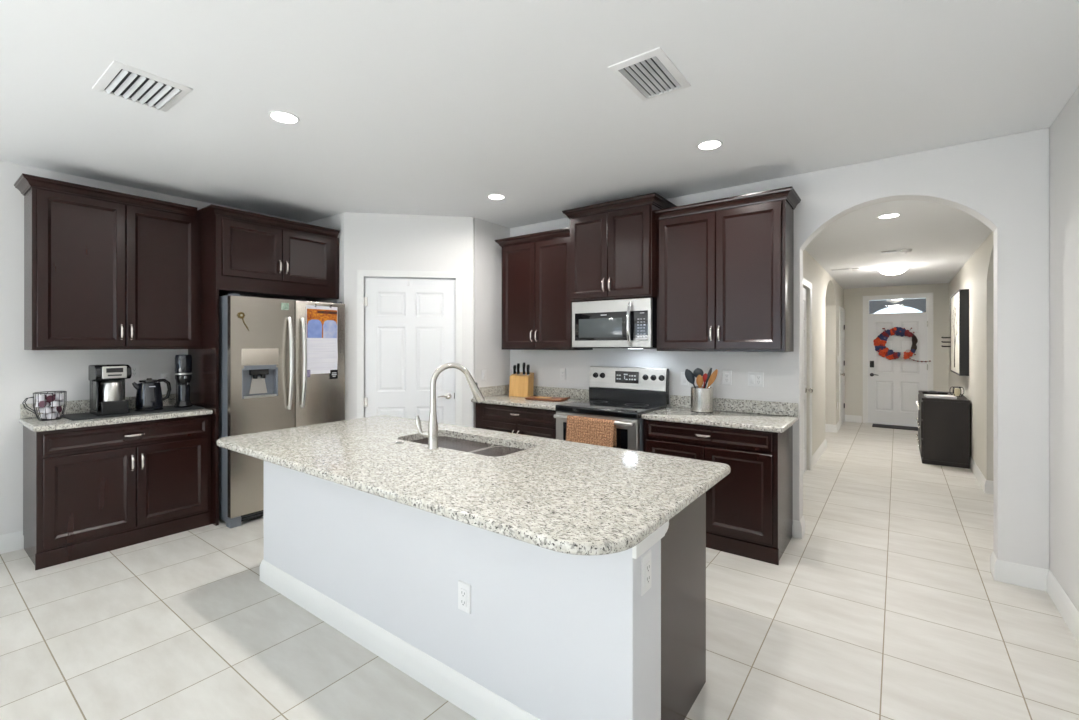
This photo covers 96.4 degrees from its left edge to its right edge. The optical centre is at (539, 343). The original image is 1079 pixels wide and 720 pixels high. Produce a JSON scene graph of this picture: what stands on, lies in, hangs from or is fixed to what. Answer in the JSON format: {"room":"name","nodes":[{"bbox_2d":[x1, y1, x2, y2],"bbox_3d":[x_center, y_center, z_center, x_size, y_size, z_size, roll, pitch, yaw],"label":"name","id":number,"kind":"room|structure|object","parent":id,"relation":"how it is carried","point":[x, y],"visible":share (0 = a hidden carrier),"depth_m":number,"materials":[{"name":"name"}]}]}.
{"room":"kitchen","nodes":[
{"label":"kitchen","id":0,"kind":"room"},
{"bbox_2d":[0,160,306,534],"bbox_3d":[-4.634,0.090,2.305,0.150,2.740,7.375,0,0,37],"label":"wall","id":1,"kind":"structure","parent":0,"point":[23,373],"depth_m":3.44,"materials":[{"name":"paint"}]},
{"bbox_2d":[0,531,23,553],"bbox_3d":[-5.225,1.397,1.371,0.015,0.127,5.170,0,0,37],"label":"baseboard","id":2,"kind":"structure","parent":1,"relation":"attached to","point":[14,541],"depth_m":3.40,"materials":[{"name":"white paint"}]},
{"bbox_2d":[20,394,175,418],"bbox_3d":[-3.396,0.480,3.830,0.020,0.100,0.999,0,0,37],"label":"backsplash","id":3,"kind":"structure","parent":1,"relation":"attached to","point":[78,406],"depth_m":3.66,"materials":[{"name":"stone"}]},
{"bbox_2d":[14,173,200,349],"bbox_3d":[-3.261,-0.544,3.714,0.374,1.172,1.034,0,0,37],"label":"upper cabinet","id":4,"kind":"object","parent":1,"relation":"attached to","point":[104,269],"visible":1,"depth_m":3.57,"materials":[{"name":"brown wood"}]},
{"bbox_2d":[129,364,138,378],"bbox_3d":[-3.331,0.225,3.926,0.010,0.115,0.116,0,0,37],"label":"wall outlet","id":5,"kind":"object","parent":1,"relation":"attached to","point":[135,367],"visible":0.51,"depth_m":3.95,"materials":[{"name":"white plastic"}]},
{"bbox_2d":[160,373,170,386],"bbox_3d":[-3.191,0.305,4.114,0.010,0.115,0.070,0,0,37],"label":"wall outlet","id":6,"kind":"object","parent":1,"relation":"attached to","point":[167,376],"visible":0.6,"depth_m":4.11,"materials":[{"name":"white plastic"}]},
{"bbox_2d":[307,212,343,303],"bbox_3d":[-2.137,0.090,4.951,0.705,2.740,0.150,0,0,37],"label":"wall","id":7,"kind":"structure","parent":0,"point":[336,222],"depth_m":4.73,"materials":[{"name":"paint"}]},
{"bbox_2d":[344,212,472,426],"bbox_3d":[-1.292,0.090,4.830,1.244,2.740,0.120,0,0,-8],"label":"wall","id":8,"kind":"structure","parent":0,"point":[372,241],"depth_m":4.76,"materials":[{"name":"paint"}]},
{"bbox_2d":[364,278,454,424],"bbox_3d":[-1.286,0.402,4.779,0.879,2.100,0.094,0,0,-8],"label":"door","id":9,"kind":"structure","parent":8,"relation":"in","point":[410,323],"depth_m":4.79,"materials":[{"name":"white paint"}]},
{"bbox_2d":[357,270,461,425],"bbox_3d":[-1.277,0.369,4.763,1.009,2.182,0.020,0,0,-8],"label":"trim","id":10,"kind":"structure","parent":8,"relation":"attached to","point":[360,273],"depth_m":4.74,"materials":[{"name":"white paint"}]},
{"bbox_2d":[455,280,455,424],"bbox_3d":[-1.360,0.090,5.290,1.244,2.740,0.050,0,0,-8],"label":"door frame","id":11,"kind":"structure","parent":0,"point":[455,280],"depth_m":5.33,"materials":[{"name":"paint"}]},
{"bbox_2d":[473,218,509,427],"bbox_3d":[-0.550,0.090,5.146,0.150,2.740,0.555,0,0,37],"label":"wall","id":12,"kind":"structure","parent":0,"point":[488,354],"depth_m":5.03,"materials":[{"name":"paint"}]},
{"bbox_2d":[0,0,1078,227],"bbox_3d":[-1.880,-1.330,1.073,6.042,0.100,8.980,0,0,37],"label":"ceiling","id":13,"kind":"structure","parent":0,"point":[407,107],"depth_m":2.44,"materials":[{"name":"white paint"}]},
{"bbox_2d":[92,60,192,111],"bbox_3d":[-1.988,-1.271,2.414,0.400,0.018,0.305,0,0,37],"label":"ceiling vent","id":14,"kind":"object","parent":13,"relation":"in","point":[127,82],"visible":1,"depth_m":2.39,"materials":[{"name":"white plastic"}]},
{"bbox_2d":[268,110,299,123],"bbox_3d":[-1.442,-1.278,2.721,0.160,0.005,0.160,0,0,37],"label":"recessed light","id":15,"kind":"object","parent":13,"relation":"in","point":[284,117],"visible":1,"depth_m":2.72,"materials":[{"name":"white plastic"}]},
{"bbox_2d":[487,194,504,199],"bbox_3d":[-0.376,-1.278,4.190,0.160,0.005,0.160,0,0,37],"label":"recessed light","id":16,"kind":"object","parent":13,"relation":"in","point":[491,196],"visible":1,"depth_m":4.17,"materials":[{"name":"white plastic"}]},
{"bbox_2d":[608,47,690,101],"bbox_3d":[0.533,-1.273,2.307,0.255,0.014,0.390,0,0,37],"label":"ceiling vent","id":17,"kind":"object","parent":13,"relation":"in","point":[651,74],"visible":1,"depth_m":2.28,"materials":[{"name":"white plastic"}]},
{"bbox_2d":[697,140,722,149],"bbox_3d":[1.094,-1.278,3.099,0.160,0.005,0.160,0,0,37],"label":"recessed light","id":18,"kind":"object","parent":13,"relation":"in","point":[709,144],"visible":1,"depth_m":3.10,"materials":[{"name":"white plastic"}]},
{"bbox_2d":[0,422,1078,719],"bbox_3d":[-0.476,1.520,2.714,10.400,0.120,17.990,0,0,37],"label":"floor","id":19,"kind":"structure","parent":0,"point":[889,604],"depth_m":2.44,"materials":[{"name":"tile"}]},
{"bbox_2d":[23,414,211,569],"bbox_3d":[-3.150,1.013,3.655,0.584,0.894,1.000,0,0,37],"label":"base cabinet","id":20,"kind":"object","parent":19,"relation":"on","point":[92,490],"visible":0.98,"depth_m":3.42,"materials":[{"name":"brown wood"}]},
{"bbox_2d":[19,394,212,431],"bbox_3d":[-3.171,0.498,3.659,0.585,0.136,1.004,0,0,37],"label":"countertop","id":21,"kind":"structure","parent":20,"relation":"on","point":[28,419],"depth_m":3.48,"materials":[{"name":"stone"}]},
{"bbox_2d":[22,391,66,420],"bbox_3d":[-3.452,0.433,3.381,0.198,0.192,0.170,0,0,-25],"label":"basket","id":22,"kind":"object","parent":21,"relation":"on","point":[59,392],"visible":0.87,"depth_m":3.35,"materials":[{"name":"metal"}]},
{"bbox_2d":[39,401,48,407],"bbox_3d":[-3.427,0.415,3.337,0.046,0.047,0.046,0,0,-14],"label":"pod","id":23,"kind":"object","parent":22,"relation":"in","point":[41,403],"visible":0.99,"depth_m":3.32,"materials":[{"name":"purple plastic"}]},
{"bbox_2d":[62,405,204,420],"bbox_3d":[-3.139,0.526,3.757,0.400,0.008,0.800,0,0,37],"label":"drying mat","id":24,"kind":"object","parent":21,"relation":"on","point":[77,416],"visible":0.62,"depth_m":3.62,"materials":[{"name":"grey rubber"}]},
{"bbox_2d":[88,364,131,415],"bbox_3d":[-3.224,0.340,3.622,0.245,0.365,0.204,0,0,37],"label":"coffee maker","id":25,"kind":"object","parent":24,"relation":"on","point":[107,382],"visible":1,"depth_m":3.56,"materials":[{"name":"black plastic"}]},
{"bbox_2d":[131,378,170,410],"bbox_3d":[-3.199,0.396,3.814,0.424,0.253,0.197,0,0,-8],"label":"electric kettle","id":26,"kind":"object","parent":24,"relation":"on","point":[149,397],"visible":0.95,"depth_m":3.77,"materials":[{"name":"black plastic"}]},
{"bbox_2d":[174,354,192,407],"bbox_3d":[-2.970,0.304,4.018,0.127,0.436,0.128,0,0,37],"label":"coffee grinder","id":27,"kind":"object","parent":24,"relation":"on","point":[183,362],"visible":1,"depth_m":3.98,"materials":[{"name":"black plastic"}]},
{"bbox_2d":[177,384,189,400],"bbox_3d":[-2.963,0.405,4.013,0.088,0.135,0.088,0,0,37],"label":"cup","id":28,"kind":"object","parent":27,"relation":"on","point":[183,390],"depth_m":3.98,"materials":[{"name":"silver metal"}]},
{"bbox_2d":[188,204,339,525],"bbox_3d":[-2.516,0.179,4.440,0.664,2.562,1.112,0,0,37],"label":"tall cabinet","id":29,"kind":"object","parent":19,"relation":"on","point":[244,253],"visible":0.9,"depth_m":4.08,"materials":[{"name":"brown wood"}]},
{"bbox_2d":[219,293,344,527],"bbox_3d":[-2.390,0.529,4.379,0.780,1.862,0.985,0,0,37],"label":"refrigerator","id":30,"kind":"object","parent":19,"relation":"on","point":[264,383],"visible":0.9,"depth_m":3.98,"materials":[{"name":"silver metal"}]},
{"bbox_2d":[238,312,248,329],"bbox_3d":[-2.374,-0.181,3.868,0.022,0.153,0.087,0,0,37],"label":"magnet","id":31,"kind":"object","parent":30,"relation":"attached to","point":[241,315],"visible":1,"depth_m":3.85,"materials":[{"name":"gold metal"}]},
{"bbox_2d":[281,303,288,309],"bbox_3d":[-2.182,-0.322,4.135,0.006,0.060,0.064,0,0,37],"label":"magnet","id":32,"kind":"object","parent":30,"relation":"attached to","point":[284,306],"visible":1,"depth_m":4.13},
{"bbox_2d":[306,305,337,373],"bbox_3d":[-1.981,-0.037,4.403,0.006,0.615,0.300,0,0,37],"label":"wall calendar","id":33,"kind":"object","parent":30,"relation":"attached to","point":[321,321],"visible":1,"depth_m":4.39,"materials":[{"name":"white paper"}]},
{"bbox_2d":[307,319,321,337],"bbox_3d":[-2.023,-0.138,4.341,0.001,0.165,0.137,0,0,37],"label":"print","id":34,"kind":"object","parent":33,"relation":"attached to","point":[314,326],"depth_m":4.34},
{"bbox_2d":[307,309,336,315],"bbox_3d":[-1.981,-0.287,4.399,0.001,0.055,0.287,0,0,37],"label":"print","id":35,"kind":"object","parent":33,"relation":"on","point":[310,312],"depth_m":4.40},
{"bbox_2d":[307,315,336,337],"bbox_3d":[-1.981,-0.158,4.399,0.001,0.205,0.287,0,0,37],"label":"print","id":36,"kind":"object","parent":33,"relation":"attached to","point":[318,326],"depth_m":4.40},
{"bbox_2d":[317,311,336,313],"bbox_3d":[-1.952,-0.290,4.438,0.001,0.024,0.191,0,0,37],"label":"print","id":37,"kind":"object","parent":33,"relation":"attached to","point":[318,312],"depth_m":4.43},
{"bbox_2d":[323,320,336,337],"bbox_3d":[-1.936,-0.138,4.459,0.001,0.165,0.137,0,0,37],"label":"print","id":38,"kind":"object","parent":33,"relation":"attached to","point":[329,326],"depth_m":4.46},
{"bbox_2d":[330,370,337,378],"bbox_3d":[-1.913,0.282,4.489,0.005,0.085,0.074,0,0,37],"label":"magnet","id":39,"kind":"object","parent":30,"relation":"attached to","point":[333,373],"visible":1,"depth_m":4.49,"materials":[{"name":"black plastic"}]},
{"bbox_2d":[260,436,705,719],"bbox_3d":[-0.492,1.022,2.533,2.520,0.875,0.760,0,0,37],"label":"kitchen island","id":40,"kind":"object","parent":19,"relation":"on","point":[547,634],"visible":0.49,"depth_m":1.90,"materials":[{"name":"white paint"}]},
{"bbox_2d":[458,580,470,613],"bbox_3d":[-0.303,1.015,1.932,0.070,0.115,0.010,0,0,37],"label":"wall outlet","id":41,"kind":"object","parent":40,"relation":"attached to","point":[464,589],"visible":1,"depth_m":1.93,"materials":[{"name":"white plastic"}]},
{"bbox_2d":[460,588,466,606],"bbox_3d":[-0.304,1.015,1.930,0.033,0.067,0.003,0,0,37],"label":"socket","id":42,"kind":"object","parent":41,"relation":"attached to","point":[463,591],"depth_m":1.93,"materials":[{"name":"white plastic"}]},
{"bbox_2d":[217,415,729,554],"bbox_3d":[-0.511,0.565,2.491,2.590,0.038,1.180,0,0,37],"label":"island countertop","id":43,"kind":"structure","parent":40,"relation":"on","point":[568,497],"depth_m":2.00,"materials":[{"name":"stone"}]},
{"bbox_2d":[415,363,484,449],"bbox_3d":[-0.471,0.322,2.555,0.368,0.447,0.096,0,0,-12],"label":"faucet","id":44,"kind":"object","parent":43,"relation":"on","point":[432,433],"visible":1,"depth_m":2.51,"materials":[{"name":"silver metal"}]},
{"bbox_2d":[414,436,524,452],"bbox_3d":[-0.422,0.682,2.699,0.829,0.196,0.384,0,0,37],"label":"sink","id":45,"kind":"object","parent":43,"relation":"in","point":[446,436],"visible":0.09,"depth_m":2.72,"materials":[{"name":"silver metal"}]},
{"bbox_2d":[641,549,650,595],"bbox_3d":[0.351,0.745,1.571,0.010,0.125,0.070,0,0,37],"label":"wall outlet","id":46,"kind":"object","parent":40,"relation":"attached to","point":[646,558],"visible":1,"depth_m":1.56,"materials":[{"name":"white plastic"}]},
{"bbox_2d":[645,561,649,584],"bbox_3d":[0.353,0.745,1.569,0.003,0.067,0.033,0,0,37],"label":"socket","id":47,"kind":"object","parent":46,"relation":"attached to","point":[647,563],"depth_m":1.56,"materials":[{"name":"white plastic"}]},
{"bbox_2d":[476,402,555,438],"bbox_3d":[-0.084,1.021,4.737,1.027,0.878,0.614,0,0,37],"label":"base cabinet","id":48,"kind":"object","parent":19,"relation":"on","point":[536,422],"visible":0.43,"depth_m":4.50,"materials":[{"name":"brown wood"}]},
{"bbox_2d":[471,385,588,409],"bbox_3d":[-0.072,0.514,4.756,1.082,0.136,0.610,0,0,37],"label":"countertop","id":49,"kind":"structure","parent":48,"relation":"on","point":[499,395],"depth_m":4.82,"materials":[{"name":"stone"}]},
{"bbox_2d":[509,372,533,396],"bbox_3d":[-0.188,0.422,5.029,0.233,0.248,0.130,0,0,30],"label":"knife block","id":50,"kind":"object","parent":49,"relation":"on","point":[520,385],"visible":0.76,"depth_m":4.98,"materials":[{"name":"brown wood"}]},
{"bbox_2d":[525,396,569,401],"bbox_3d":[0.080,0.526,4.701,0.452,0.036,0.200,0,0,31],"label":"cutting board","id":51,"kind":"object","parent":49,"relation":"on","point":[540,398],"visible":1,"depth_m":4.63,"materials":[{"name":"brown wood"}]},
{"bbox_2d":[554,366,668,451],"bbox_3d":[0.613,0.836,4.156,0.772,1.249,0.696,0,0,37],"label":"range","id":52,"kind":"object","parent":19,"relation":"on","point":[622,395],"visible":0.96,"depth_m":4.18,"materials":[{"name":"silver metal"}]},
{"bbox_2d":[566,415,616,446],"bbox_3d":[0.408,0.752,3.886,0.444,0.319,0.068,0,0,37],"label":"dish towel","id":53,"kind":"object","parent":52,"relation":"hanging from","point":[587,430],"visible":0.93,"depth_m":3.86,"materials":[{"name":"orange fabric"}]},
{"bbox_2d":[555,399,666,418],"bbox_3d":[0.619,0.551,4.165,0.772,0.055,0.595,0,0,37],"label":"cooktop","id":54,"kind":"object","parent":52,"relation":"in","point":[592,408],"depth_m":4.04,"materials":[{"name":"black glass"}]},
{"bbox_2d":[643,419,792,564],"bbox_3d":[1.344,1.021,3.677,0.969,0.878,0.614,0,0,37],"label":"base cabinet","id":55,"kind":"object","parent":19,"relation":"on","point":[749,511],"visible":0.73,"depth_m":3.34,"materials":[{"name":"brown wood"}]},
{"bbox_2d":[641,395,797,432],"bbox_3d":[1.370,0.514,3.685,0.994,0.136,0.610,0,0,37],"label":"countertop","id":56,"kind":"structure","parent":55,"relation":"on","point":[769,416],"depth_m":3.68,"materials":[{"name":"stone"}]},
{"bbox_2d":[691,386,713,412],"bbox_3d":[1.310,0.447,3.885,0.177,0.198,0.177,0,0,37],"label":"utensil crock","id":57,"kind":"object","parent":56,"relation":"on","point":[701,398],"visible":0.97,"depth_m":3.81,"materials":[{"name":"silver metal"}]},
{"bbox_2d":[685,369,695,387],"bbox_3d":[1.267,0.366,3.912,0.172,0.325,0.019,0,0,32],"label":"serving spoon","id":58,"kind":"object","parent":57,"relation":"in","point":[689,375],"visible":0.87,"depth_m":3.93,"materials":[{"name":"plastic"}]},
{"bbox_2d":[693,368,703,377],"bbox_3d":[1.298,0.361,3.932,0.086,0.332,0.024,0,0,28],"label":"ladle","id":59,"kind":"object","parent":57,"relation":"in","point":[697,371],"visible":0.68,"depth_m":3.92,"materials":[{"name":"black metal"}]},
{"bbox_2d":[696,375,702,387],"bbox_3d":[1.285,0.386,3.866,0.056,0.280,0.016,0,0,25],"label":"wooden spoon","id":60,"kind":"object","parent":57,"relation":"in","point":[699,380],"visible":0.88,"depth_m":3.86,"materials":[{"name":"brown wood"}]},
{"bbox_2d":[704,368,711,387],"bbox_3d":[1.324,0.358,3.869,0.117,0.338,0.013,0,0,20],"label":"tongs","id":61,"kind":"object","parent":57,"relation":"in","point":[710,370],"visible":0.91,"depth_m":3.85,"materials":[{"name":"black plastic"}]},
{"bbox_2d":[707,369,717,387],"bbox_3d":[1.337,0.363,3.853,0.173,0.330,0.014,0,0,37],"label":"wooden spatula","id":62,"kind":"object","parent":57,"relation":"in","point":[713,376],"visible":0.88,"depth_m":3.82,"materials":[{"name":"brown wood"}]},
{"bbox_2d":[872,424,917,430],"bbox_3d":[6.265,1.453,8.401,0.760,0.014,0.360,0,0,37],"label":"doormat","id":63,"kind":"object","parent":19,"relation":"on","point":[873,425],"visible":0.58,"depth_m":8.38,"materials":[{"name":"grey fabric"}]},
{"bbox_2d":[916,390,969,468],"bbox_3d":[5.200,1.060,6.252,0.473,0.800,1.200,0,0,37],"label":"console cabinet","id":64,"kind":"object","parent":19,"relation":"on","point":[943,439],"visible":0.98,"depth_m":5.78,"materials":[{"name":"black wood"}]},
{"bbox_2d":[921,390,947,394],"bbox_3d":[5.109,0.631,6.233,0.280,0.058,0.167,0,0,37],"label":"tray","id":65,"kind":"object","parent":64,"relation":"on","point":[931,391],"visible":0.77,"depth_m":6.21,"materials":[{"name":"plastic"}]},
{"bbox_2d":[924,394,956,398],"bbox_3d":[4.940,0.647,5.947,0.286,0.025,0.226,0,0,31],"label":"magazine","id":66,"kind":"object","parent":64,"relation":"on","point":[925,395],"visible":1,"depth_m":5.89,"materials":[{"name":"white paper"}]},
{"bbox_2d":[950,386,963,396],"bbox_3d":[5.252,0.601,6.065,0.140,0.123,0.122,0,0,37],"label":"candle holder","id":67,"kind":"object","parent":64,"relation":"on","point":[956,390],"visible":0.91,"depth_m":6.04,"materials":[{"name":"glass"}]},
{"bbox_2d":[953,388,959,395],"bbox_3d":[5.252,0.608,6.065,0.066,0.095,0.066,0,0,37],"label":"candle","id":68,"kind":"object","parent":67,"relation":"on","point":[956,391],"depth_m":6.04,"materials":[{"name":"wax"}]},
{"bbox_2d":[510,128,1049,569],"bbox_3d":[1.328,0.090,4.189,4.307,2.740,0.150,0,0,37],"label":"wall","id":69,"kind":"structure","parent":0,"point":[1003,182],"depth_m":3.05,"materials":[{"name":"paint"}]},
{"bbox_2d":[473,385,588,399],"bbox_3d":[-0.063,0.496,4.768,1.082,0.100,0.580,0,0,37],"label":"backsplash","id":70,"kind":"structure","parent":69,"relation":"attached to","point":[583,394],"depth_m":4.97,"materials":[{"name":"stone"}]},
{"bbox_2d":[495,227,592,349],"bbox_3d":[0.028,-0.505,4.822,0.938,1.125,0.384,0,0,37],"label":"upper cabinet","id":71,"kind":"object","parent":69,"relation":"attached to","point":[536,303],"visible":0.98,"depth_m":4.66,"materials":[{"name":"brown wood"}]},
{"bbox_2d":[560,368,565,379],"bbox_3d":[0.237,0.305,4.900,0.070,0.115,0.010,0,0,37],"label":"wall outlet","id":72,"kind":"object","parent":69,"relation":"attached to","point":[562,370],"visible":1,"depth_m":4.90,"materials":[{"name":"white plastic"}]},
{"bbox_2d":[562,193,675,301],"bbox_3d":[0.699,-0.792,4.268,0.888,0.815,0.474,0,0,37],"label":"upper cabinet","id":73,"kind":"object","parent":69,"relation":"attached to","point":[613,244],"visible":0.94,"depth_m":4.07,"materials":[{"name":"brown wood"}]},
{"bbox_2d":[572,297,656,348],"bbox_3d":[0.695,-0.171,4.265,0.762,0.423,0.474,0,0,37],"label":"microwave","id":74,"kind":"object","parent":73,"relation":"attached to","point":[631,323],"visible":0.98,"depth_m":4.10,"materials":[{"name":"silver metal"}]},
{"bbox_2d":[681,372,688,385],"bbox_3d":[1.249,0.300,4.147,0.070,0.115,0.011,0,0,37],"label":"light switch","id":75,"kind":"object","parent":69,"relation":"attached to","point":[684,381],"visible":0.77,"depth_m":4.15,"materials":[{"name":"white plastic"}]},
{"bbox_2d":[654,186,800,351],"bbox_3d":[1.448,-0.514,3.768,1.005,1.143,0.384,0,0,37],"label":"upper cabinet","id":76,"kind":"object","parent":69,"relation":"attached to","point":[725,266],"visible":1,"depth_m":3.61,"materials":[{"name":"brown wood"}]},
{"bbox_2d":[723,370,731,384],"bbox_3d":[1.532,0.275,3.938,0.070,0.115,0.010,0,0,37],"label":"wall outlet","id":77,"kind":"object","parent":69,"relation":"attached to","point":[727,375],"visible":1,"depth_m":3.93,"materials":[{"name":"white plastic"}]},
{"bbox_2d":[670,395,797,416],"bbox_3d":[1.546,0.496,3.921,0.994,0.100,0.020,0,0,37],"label":"backsplash","id":78,"kind":"structure","parent":69,"relation":"attached to","point":[722,404],"depth_m":3.83,"materials":[{"name":"stone"}]},
{"bbox_2d":[748,372,763,386],"bbox_3d":[1.707,0.280,3.808,0.116,0.115,0.011,0,0,37],"label":"wall outlet","id":79,"kind":"object","parent":69,"relation":"attached to","point":[755,379],"visible":1,"depth_m":3.80,"materials":[{"name":"white plastic"}]},
{"bbox_2d":[793,516,804,538],"bbox_3d":[1.988,1.397,3.689,0.057,0.127,0.165,0,0,37],"label":"baseboard","id":80,"kind":"structure","parent":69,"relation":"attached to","point":[798,526],"depth_m":3.63,"materials":[{"name":"white paint"}]},
{"bbox_2d":[803,249,843,469],"bbox_3d":[3.748,0.210,6.540,0.150,2.500,6.510,0,0,37],"label":"wall","id":81,"kind":"structure","parent":0,"point":[827,294],"depth_m":6.44,"materials":[{"name":"white paint"}]},
{"bbox_2d":[803,278,811,470],"bbox_3d":[2.856,0.379,5.197,0.018,2.162,1.034,0,0,37],"label":"trim","id":82,"kind":"structure","parent":81,"relation":"attached to","point":[806,283],"depth_m":5.56,"materials":[{"name":"white paint"}]},
{"bbox_2d":[803,288,812,472],"bbox_3d":[2.838,0.410,5.206,0.108,2.080,0.898,0,0,37],"label":"door","id":83,"kind":"structure","parent":81,"relation":"in","point":[805,389],"depth_m":5.49,"materials":[{"name":"white paint"}]},
{"bbox_2d":[812,439,826,468],"bbox_3d":[3.547,1.397,6.256,0.165,0.127,1.455,0,0,37],"label":"baseboard","id":84,"kind":"structure","parent":81,"relation":"attached to","point":[823,446],"depth_m":6.15,"materials":[{"name":"white paint"}]},
{"bbox_2d":[825,421,839,432],"bbox_3d":[4.990,1.397,8.199,0.165,0.127,0.545,0,0,37],"label":"baseboard","id":85,"kind":"structure","parent":81,"relation":"attached to","point":[828,427],"depth_m":8.00,"materials":[{"name":"white paint"}]},
{"bbox_2d":[839,307,844,421],"bbox_3d":[5.482,0.404,8.733,0.018,2.112,0.884,0,0,37],"label":"trim","id":86,"kind":"structure","parent":81,"relation":"attached to","point":[840,308],"depth_m":8.38,"materials":[{"name":"white paint"}]},
{"bbox_2d":[840,311,844,425],"bbox_3d":[5.506,0.432,8.717,0.082,2.040,0.758,0,0,37],"label":"door","id":87,"kind":"structure","parent":81,"relation":"in","point":[842,326],"depth_m":8.83,"materials":[{"name":"white paint"}]},
{"bbox_2d":[844,283,948,422],"bbox_3d":[6.402,0.210,8.716,1.515,2.500,0.150,0,0,37],"label":"wall","id":88,"kind":"structure","parent":0,"point":[853,298],"depth_m":8.93,"materials":[{"name":"white paint"}]},
{"bbox_2d":[845,415,861,422],"bbox_3d":[5.859,1.397,9.017,0.285,0.127,0.015,0,0,37],"label":"baseboard","id":89,"kind":"structure","parent":88,"relation":"attached to","point":[848,418],"depth_m":9.00,"materials":[{"name":"white paint"}]},
{"bbox_2d":[868,314,927,426],"bbox_3d":[6.408,0.463,8.635,0.872,1.975,0.104,0,0,37],"label":"door","id":90,"kind":"structure","parent":88,"relation":"in","point":[894,385],"depth_m":8.65,"materials":[{"name":"white paint"}]},
{"bbox_2d":[873,327,930,361],"bbox_3d":[6.419,0.006,8.552,0.818,0.624,0.118,0,0,37],"label":"wreath","id":91,"kind":"object","parent":90,"relation":"hanging from","point":[880,341],"visible":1,"depth_m":8.59,"materials":[{"name":"multicoloured fabric"}]},
{"bbox_2d":[873,337,886,345],"bbox_3d":[6.158,-0.029,8.718,0.199,0.199,0.071,0,0,37],"label":"flower","id":92,"kind":"object","parent":91,"relation":"on","point":[879,341],"depth_m":8.70,"materials":[{"name":"orange fabric"}]},
{"bbox_2d":[875,345,885,351],"bbox_3d":[6.164,0.072,8.714,0.172,0.173,0.064,0,0,37],"label":"flower","id":93,"kind":"object","parent":91,"relation":"on","point":[879,348],"depth_m":8.69,"materials":[{"name":"blue fabric"}]},
{"bbox_2d":[878,334,887,340],"bbox_3d":[6.191,-0.110,8.694,0.159,0.159,0.061,0,0,37],"label":"flower","id":94,"kind":"object","parent":91,"relation":"on","point":[882,337],"depth_m":8.68,"materials":[{"name":"blue fabric"}]},
{"bbox_2d":[878,347,888,356],"bbox_3d":[6.209,0.146,8.681,0.186,0.186,0.068,0,0,37],"label":"flower","id":95,"kind":"object","parent":91,"relation":"on","point":[883,351],"depth_m":8.67,"materials":[{"name":"orange fabric"}]},
{"bbox_2d":[885,349,893,355],"bbox_3d":[6.269,0.173,8.636,0.159,0.159,0.061,0,0,37],"label":"flower","id":96,"kind":"object","parent":91,"relation":"on","point":[888,352],"depth_m":8.63,"materials":[{"name":"blue fabric"}]},
{"bbox_2d":[894,327,901,335],"bbox_3d":[6.371,-0.226,8.561,0.159,0.159,0.061,0,0,37],"label":"flower","id":97,"kind":"object","parent":91,"relation":"on","point":[897,330],"depth_m":8.55,"materials":[{"name":"blue fabric"}]},
{"bbox_2d":[899,329,905,336],"bbox_3d":[6.420,-0.202,8.524,0.146,0.146,0.058,0,0,37],"label":"flower","id":98,"kind":"object","parent":91,"relation":"on","point":[902,332],"depth_m":8.51,"materials":[{"name":"blue fabric"}]},
{"bbox_2d":[905,350,912,356],"bbox_3d":[6.490,0.169,8.473,0.133,0.133,0.054,0,0,37],"label":"flower","id":99,"kind":"object","parent":91,"relation":"on","point":[908,353],"depth_m":8.46,"materials":[{"name":"orange fabric"}]},
{"bbox_2d":[863,293,932,422],"bbox_3d":[6.391,0.286,8.621,1.014,2.347,0.018,0,0,37],"label":"trim","id":100,"kind":"structure","parent":88,"relation":"attached to","point":[930,295],"depth_m":8.75,"materials":[{"name":"white paint"}]},
{"bbox_2d":[867,296,928,422],"bbox_3d":[6.441,0.318,8.688,0.890,2.285,0.150,0,0,37],"label":"trim","id":101,"kind":"structure","parent":88,"relation":"attached to","point":[928,296],"depth_m":8.67,"materials":[{"name":"white paint"}]},
{"bbox_2d":[869,298,925,313],"bbox_3d":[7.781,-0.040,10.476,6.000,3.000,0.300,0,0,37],"label":"window","id":102,"kind":"structure","parent":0,"point":[919,304],"depth_m":10.37,"materials":[{"name":"glass"}]},
{"bbox_2d":[805,200,991,288],"bbox_3d":[4.508,-1.090,6.069,5.200,0.100,6.660,0,0,37],"label":"ceiling","id":103,"kind":"structure","parent":0,"point":[942,238],"depth_m":5.04,"materials":[{"name":"white paint"}]},
{"bbox_2d":[877,213,900,218],"bbox_3d":[2.836,-1.038,3.910,0.160,0.005,0.160,0,0,37],"label":"recessed light","id":104,"kind":"object","parent":103,"relation":"in","point":[891,215],"visible":1,"depth_m":3.90,"materials":[{"name":"white plastic"}]},
{"bbox_2d":[878,266,907,275],"bbox_3d":[4.760,-0.978,6.492,0.335,0.125,0.335,0,0,37],"label":"ceiling lamp","id":105,"kind":"object","parent":103,"relation":"attached to","point":[891,270],"visible":1,"depth_m":6.41,"materials":[{"name":"white glass"}]},
{"bbox_2d":[949,86,1078,611],"bbox_3d":[2.462,0.090,1.996,0.172,2.740,15.340,0,0,37],"label":"wall","id":106,"kind":"structure","parent":0,"point":[1064,131],"depth_m":2.69,"materials":[{"name":"paint"}]},
{"bbox_2d":[950,289,968,375],"bbox_3d":[5.561,-0.140,6.395,0.098,1.060,1.250,0,0,37],"label":"framed picture","id":107,"kind":"object","parent":106,"relation":"attached to","point":[959,302],"visible":1,"depth_m":5.92,"materials":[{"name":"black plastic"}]},
{"bbox_2d":[970,456,992,493],"bbox_3d":[5.651,1.397,6.468,0.190,0.127,4.364,0,0,35],"label":"baseboard","id":108,"kind":"structure","parent":106,"relation":"attached to","point":[986,485],"depth_m":4.91,"materials":[{"name":"white paint"}]},
{"bbox_2d":[990,552,1078,643],"bbox_3d":[0.372,1.397,-0.507,0.242,0.127,8.830,0,0,37],"label":"baseboard","id":109,"kind":"structure","parent":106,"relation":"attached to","point":[1032,577],"depth_m":2.86,"materials":[{"name":"white paint"}]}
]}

